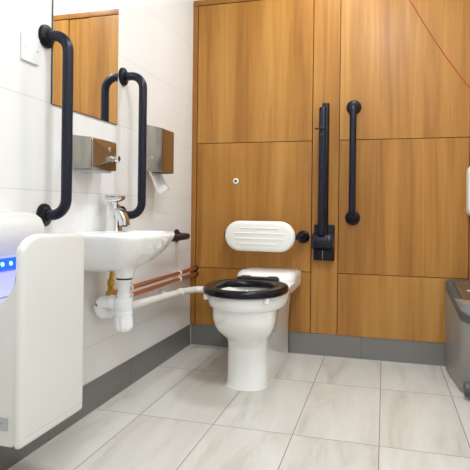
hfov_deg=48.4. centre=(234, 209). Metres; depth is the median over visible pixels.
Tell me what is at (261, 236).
backrest
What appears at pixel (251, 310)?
toilet
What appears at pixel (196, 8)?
trim
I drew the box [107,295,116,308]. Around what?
outlet
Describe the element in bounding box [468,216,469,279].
trim
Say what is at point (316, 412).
floor
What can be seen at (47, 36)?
grab rail
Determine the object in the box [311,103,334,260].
rail
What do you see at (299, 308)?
wall panel
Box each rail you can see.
[36,24,73,225]
[118,68,146,218]
[171,229,189,241]
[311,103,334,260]
[345,100,360,224]
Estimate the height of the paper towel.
0.112 m
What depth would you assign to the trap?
1.97 m
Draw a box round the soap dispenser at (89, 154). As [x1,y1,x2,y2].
[72,135,120,172]
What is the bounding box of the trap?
[94,278,132,331]
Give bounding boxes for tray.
[74,168,110,172]
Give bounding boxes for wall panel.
[195,267,310,332]
[196,141,311,271]
[197,0,313,143]
[310,0,340,334]
[337,273,467,342]
[338,137,469,278]
[340,0,469,139]
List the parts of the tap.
lever, spout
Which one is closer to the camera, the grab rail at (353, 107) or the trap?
the trap
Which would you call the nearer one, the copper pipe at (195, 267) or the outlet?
the outlet
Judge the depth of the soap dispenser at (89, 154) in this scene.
1.89 m
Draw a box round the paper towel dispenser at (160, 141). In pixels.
[146,125,173,173]
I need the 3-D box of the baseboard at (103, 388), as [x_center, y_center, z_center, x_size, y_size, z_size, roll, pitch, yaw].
[-0.741,0.736,1.449,0.004,0.119,3.453,1,0,16]
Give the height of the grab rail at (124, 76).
0.680 m
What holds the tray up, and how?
on the soap dispenser at (89, 154)
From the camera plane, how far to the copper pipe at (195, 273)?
2.62 m
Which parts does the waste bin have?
lid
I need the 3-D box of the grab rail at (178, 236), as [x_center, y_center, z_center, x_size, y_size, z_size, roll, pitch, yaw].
[-0.339,0.147,2.665,0.094,0.072,0.500,1,0,16]
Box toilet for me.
[203,267,300,390]
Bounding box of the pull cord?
[409,0,469,87]
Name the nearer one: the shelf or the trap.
the trap
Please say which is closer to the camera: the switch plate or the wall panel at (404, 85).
the switch plate
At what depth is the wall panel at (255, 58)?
3.00 m
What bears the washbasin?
attached to the wall
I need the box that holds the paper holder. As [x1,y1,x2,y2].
[466,167,469,215]
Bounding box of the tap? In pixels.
[104,194,129,230]
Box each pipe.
[111,286,203,317]
[113,265,198,294]
[131,271,198,297]
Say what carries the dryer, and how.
attached to the wall
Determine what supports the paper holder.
attached to the wall panel at (410, 205)
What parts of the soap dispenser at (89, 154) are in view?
plate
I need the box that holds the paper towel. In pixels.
[148,169,169,193]
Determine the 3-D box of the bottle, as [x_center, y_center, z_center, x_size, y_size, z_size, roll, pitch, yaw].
[-0.423,0.399,1.990,0.068,0.128,0.068,1,0,16]
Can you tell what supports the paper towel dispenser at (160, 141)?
attached to the wall
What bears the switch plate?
attached to the wall
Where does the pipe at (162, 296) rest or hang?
attached to the wall
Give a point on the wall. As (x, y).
(155, 41)
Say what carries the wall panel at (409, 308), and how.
attached to the wall
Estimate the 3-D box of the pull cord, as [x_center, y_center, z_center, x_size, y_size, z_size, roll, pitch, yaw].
[0.844,-0.956,2.379,0.778,1.252,0.086,1,0,16]
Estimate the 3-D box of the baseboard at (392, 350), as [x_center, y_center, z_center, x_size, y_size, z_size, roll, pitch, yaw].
[0.525,0.751,2.891,1.634,0.119,0.014,1,0,16]
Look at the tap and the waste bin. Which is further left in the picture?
the tap
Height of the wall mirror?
0.900 m
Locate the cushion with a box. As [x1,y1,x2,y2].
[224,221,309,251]
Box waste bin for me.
[446,280,469,396]
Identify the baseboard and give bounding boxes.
[0,324,189,469]
[191,324,445,365]
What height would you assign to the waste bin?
0.460 m
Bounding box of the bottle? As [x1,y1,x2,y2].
[115,297,132,331]
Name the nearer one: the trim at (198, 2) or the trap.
the trap
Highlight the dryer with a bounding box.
[0,210,83,448]
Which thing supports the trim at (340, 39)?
attached to the wall
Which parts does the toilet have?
seat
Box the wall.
[0,0,194,385]
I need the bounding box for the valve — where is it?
[106,271,114,295]
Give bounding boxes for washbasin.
[70,230,174,278]
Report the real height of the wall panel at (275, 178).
0.727 m
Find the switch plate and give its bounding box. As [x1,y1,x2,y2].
[21,32,39,65]
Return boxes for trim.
[190,6,198,323]
[194,0,258,6]
[208,39,469,330]
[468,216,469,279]
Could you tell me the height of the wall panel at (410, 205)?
0.727 m
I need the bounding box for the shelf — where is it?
[237,267,300,282]
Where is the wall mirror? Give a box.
[51,0,118,124]
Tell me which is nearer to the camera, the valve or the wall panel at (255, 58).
the valve
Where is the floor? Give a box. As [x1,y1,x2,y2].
[10,345,469,469]
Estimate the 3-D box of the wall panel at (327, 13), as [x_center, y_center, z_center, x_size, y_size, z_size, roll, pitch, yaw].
[0.503,-0.250,2.901,0.145,1.881,0.012,1,0,16]

